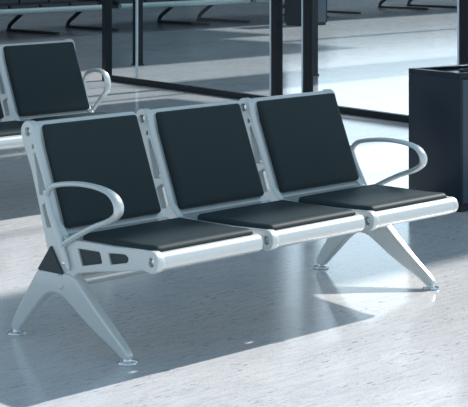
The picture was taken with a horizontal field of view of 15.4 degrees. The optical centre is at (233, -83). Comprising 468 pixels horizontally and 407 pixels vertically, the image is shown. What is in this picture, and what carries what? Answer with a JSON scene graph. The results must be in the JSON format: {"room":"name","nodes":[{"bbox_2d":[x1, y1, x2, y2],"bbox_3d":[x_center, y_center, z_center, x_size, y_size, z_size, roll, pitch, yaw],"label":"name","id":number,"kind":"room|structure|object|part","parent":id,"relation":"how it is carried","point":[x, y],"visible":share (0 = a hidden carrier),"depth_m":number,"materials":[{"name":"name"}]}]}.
{"room":"airport waiting area","nodes":[
{"label":"airport waiting area","id":0,"kind":"room"},
{"bbox_2d":[0,0,467,406],"bbox_3d":[3.273,1.682,22.364,44.000,0.100,64.000,0,0,45],"label":"floor","id":1,"kind":"structure","parent":0,"point":[262,328],"depth_m":7.61,"materials":[{"name":"tile"}]},
{"bbox_2d":[0,0,101,34],"bbox_3d":[-3.419,1.202,23.691,1.942,0.860,2.600,0,0,45],"label":"bench","id":2,"kind":"object","parent":1,"relation":"on","point":[19,8],"visible":1,"depth_m":23.50,"materials":[{"name":"grey metal"}]},
{"bbox_3d":[-3.300,1.183,22.844,0.420,0.049,0.490,0,0,45],"label":"seat","id":3,"kind":"part","parent":2,"relation":"part of","materials":[{"name":"grey metal"}]},
{"bbox_3d":[-3.158,0.972,23.434,0.145,0.400,0.490,0,0,45],"label":"backrest","id":4,"kind":"part","parent":2,"relation":"part of","materials":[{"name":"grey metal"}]},
{"bbox_3d":[-3.085,1.427,24.695,0.484,0.359,0.056,0,0,45],"label":"leg","id":5,"kind":"part","parent":2,"relation":"part of","materials":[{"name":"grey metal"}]},
{"bbox_3d":[-2.935,1.183,23.215,0.420,0.049,0.490,0,0,45],"label":"seat","id":6,"kind":"part","parent":2,"relation":"part of","materials":[{"name":"grey metal"}]},
{"bbox_3d":[-2.793,0.972,23.804,0.145,0.400,0.490,0,0,45],"label":"backrest","id":7,"kind":"part","parent":2,"relation":"part of","materials":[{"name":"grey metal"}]},
{"bbox_3d":[-2.570,1.183,23.585,0.420,0.049,0.490,0,0,45],"label":"seat","id":8,"kind":"part","parent":2,"relation":"part of","materials":[{"name":"grey metal"}]},
{"bbox_3d":[-2.757,1.247,23.039,0.084,0.084,2.600,0,0,45],"label":"rail","id":9,"kind":"part","parent":2,"relation":"part of","materials":[{"name":"grey metal"}]},
{"bbox_3d":[-2.428,0.972,24.175,0.145,0.400,0.490,0,0,45],"label":"backrest","id":10,"kind":"part","parent":2,"relation":"part of","materials":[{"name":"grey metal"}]},
{"bbox_3d":[-2.205,1.183,23.956,0.420,0.049,0.490,0,0,45],"label":"seat","id":11,"kind":"part","parent":2,"relation":"part of","materials":[{"name":"grey metal"}]},
{"bbox_2d":[0,39,110,159],"bbox_3d":[-1.412,1.189,9.782,0.912,0.885,1.971,0,0,45],"label":"bench","id":12,"kind":"object","parent":1,"relation":"on","point":[43,80],"visible":0.49,"depth_m":10.29,"materials":[{"name":"black leather"}]},
{"bbox_3d":[-0.841,1.116,10.524,0.232,0.401,0.051,0,0,45],"label":"armrest","id":13,"kind":"part","parent":12,"relation":"part of","materials":[{"name":"silver metal"}]},
{"bbox_2d":[102,0,111,79],"bbox_3d":[-1.274,0.182,17.341,0.075,2.900,0.075,0,0,-37],"label":"trim","id":14,"kind":"structure","parent":1,"relation":"on","point":[106,4],"depth_m":17.31,"materials":[{"name":"black metal"}]},
{"bbox_2d":[132,0,143,64],"bbox_3d":[-1.065,0.132,19.142,0.100,3.000,0.100,0,0,-37],"label":"steel post","id":15,"kind":"object","parent":1,"relation":"on","point":[140,2],"visible":0.75,"depth_m":19.12,"materials":[{"name":"black metal"}]},
{"bbox_2d":[48,0,250,30],"bbox_3d":[-1.349,1.202,25.793,1.942,0.860,2.600,0,0,45],"label":"bench","id":16,"kind":"object","parent":1,"relation":"on","point":[121,4],"visible":0.73,"depth_m":25.23,"materials":[{"name":"grey metal"}]},
{"bbox_3d":[-2.313,1.427,25.479,0.484,0.359,0.056,0,0,45],"label":"leg","id":17,"kind":"part","parent":16,"relation":"part of","materials":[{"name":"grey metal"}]},
{"bbox_3d":[-1.595,1.183,24.575,0.420,0.049,0.490,0,0,45],"label":"seat","id":18,"kind":"part","parent":16,"relation":"part of","materials":[{"name":"grey metal"}]},
{"bbox_3d":[-1.230,1.183,24.946,0.420,0.049,0.490,0,0,45],"label":"seat","id":19,"kind":"part","parent":16,"relation":"part of","materials":[{"name":"grey metal"}]},
{"bbox_3d":[-1.015,1.427,26.797,0.484,0.359,0.056,0,0,45],"label":"leg","id":20,"kind":"part","parent":16,"relation":"part of","materials":[{"name":"grey metal"}]},
{"bbox_3d":[-0.687,1.247,25.141,0.084,0.084,2.600,0,0,45],"label":"rail","id":21,"kind":"part","parent":16,"relation":"part of","materials":[{"name":"grey metal"}]},
{"bbox_2d":[109,0,267,98],"bbox_3d":[-0.455,0.182,16.246,0.060,2.900,2.660,0,0,-37],"label":"window","id":22,"kind":"structure","parent":1,"relation":"on","point":[150,83],"depth_m":16.45,"materials":[{"name":"black metal"}]},
{"bbox_2d":[7,89,457,365],"bbox_3d":[0.055,1.210,7.130,0.869,0.843,1.877,0,0,45],"label":"bench","id":23,"kind":"object","parent":1,"relation":"on","point":[105,215],"visible":1,"depth_m":6.97,"materials":[{"name":"black leather"}]},
{"bbox_3d":[-0.692,1.303,6.602,0.151,0.098,0.028,0,0,45],"label":"plate","id":24,"kind":"part","parent":23,"relation":"part of","materials":[{"name":"grey plastic"}]},
{"bbox_3d":[-0.570,1.159,6.462,0.441,0.345,0.048,0,0,45],"label":"armrest","id":25,"kind":"part","parent":23,"relation":"part of","materials":[{"name":"silver metal"}]},
{"bbox_3d":[0.685,1.159,7.753,0.441,0.345,0.048,0,0,45],"label":"armrest","id":26,"kind":"part","parent":23,"relation":"part of","materials":[{"name":"silver metal"}]},
{"bbox_2d":[197,0,328,22],"bbox_3d":[0.560,1.202,27.731,1.942,0.860,2.600,0,0,45],"label":"bench","id":27,"kind":"object","parent":1,"relation":"on","point":[208,7],"visible":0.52,"depth_m":27.26,"materials":[{"name":"grey metal"}]},
{"bbox_3d":[-0.404,1.427,27.417,0.484,0.359,0.056,0,0,45],"label":"leg","id":28,"kind":"part","parent":27,"relation":"part of","materials":[{"name":"grey metal"}]},
{"bbox_3d":[1.222,1.247,27.079,0.084,0.084,2.600,0,0,45],"label":"rail","id":29,"kind":"part","parent":27,"relation":"part of","materials":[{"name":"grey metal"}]},
{"bbox_2d":[269,0,282,95],"bbox_3d":[0.369,0.182,15.142,0.075,2.900,0.095,0,0,-37],"label":"trim","id":30,"kind":"structure","parent":1,"relation":"on","point":[275,6],"depth_m":15.11,"materials":[{"name":"black metal"}]},
{"bbox_2d":[284,0,326,25],"bbox_3d":[1.097,1.247,26.300,0.500,0.770,0.434,0,0,-37],"label":"litter bin","id":31,"kind":"object","parent":1,"relation":"on","point":[292,8],"visible":0.47,"depth_m":26.21,"materials":[{"name":"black metal"}]},
{"bbox_3d":[1.211,1.242,26.147,0.450,0.690,0.020,0,0,-37],"label":"door","id":32,"kind":"part","parent":31,"relation":"part of","materials":[{"name":"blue metal"}]},
{"bbox_2d":[301,0,312,92],"bbox_3d":[0.628,0.182,14.796,0.075,2.900,0.070,0,0,-37],"label":"trim","id":33,"kind":"structure","parent":1,"relation":"on","point":[306,5],"depth_m":14.77,"materials":[{"name":"black metal"}]},
{"bbox_2d":[313,0,318,75],"bbox_3d":[0.811,0.132,17.869,0.100,3.000,0.100,0,0,-37],"label":"steel post","id":34,"kind":"object","parent":1,"relation":"on","point":[315,2],"visible":0.44,"depth_m":17.84,"materials":[{"name":"black metal"}]},
{"bbox_2d":[338,106,408,122],"bbox_3d":[1.197,0.182,14.034,0.060,2.900,1.830,0,0,-37],"label":"trim","id":35,"kind":"structure","parent":1,"relation":"on","point":[343,109],"depth_m":14.06,"materials":[{"name":"black metal"}]},
{"bbox_2d":[327,0,428,13],"bbox_3d":[2.465,1.202,30.206,1.942,0.860,2.600,0,0,45],"label":"bench","id":36,"kind":"object","parent":1,"relation":"on","point":[381,1],"visible":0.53,"depth_m":30.71,"materials":[{"name":"grey metal"}]},
{"bbox_2d":[407,0,456,7],"bbox_3d":[4.345,1.202,32.115,1.942,0.860,2.600,0,0,45],"label":"bench","id":37,"kind":"object","parent":1,"relation":"on","point":[409,1],"visible":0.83,"depth_m":31.58,"materials":[{"name":"grey metal"}]},
{"bbox_2d":[409,64,467,211],"bbox_3d":[1.328,1.247,9.862,0.500,0.770,0.434,0,0,-37],"label":"litter bin","id":38,"kind":"object","parent":1,"relation":"on","point":[438,95],"visible":0.91,"depth_m":9.68,"materials":[{"name":"black metal"}]},
{"bbox_2d":[438,68,463,72],"bbox_3d":[1.324,0.884,9.867,0.420,0.008,0.340,0,0,-37],"label":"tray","id":39,"kind":"object","parent":38,"relation":"on","point":[452,70],"depth_m":9.95,"materials":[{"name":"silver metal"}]},
{"bbox_3d":[1.442,1.242,9.709,0.450,0.690,0.020,0,0,-37],"label":"door","id":40,"kind":"part","parent":38,"relation":"part of","materials":[{"name":"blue metal"}]},
{"bbox_2d":[457,0,467,64],"bbox_3d":[1.774,0.182,13.261,0.075,2.900,0.100,0,0,-37],"label":"trim","id":41,"kind":"structure","parent":1,"relation":"on","point":[462,5],"depth_m":13.23,"materials":[{"name":"black metal"}]}
]}

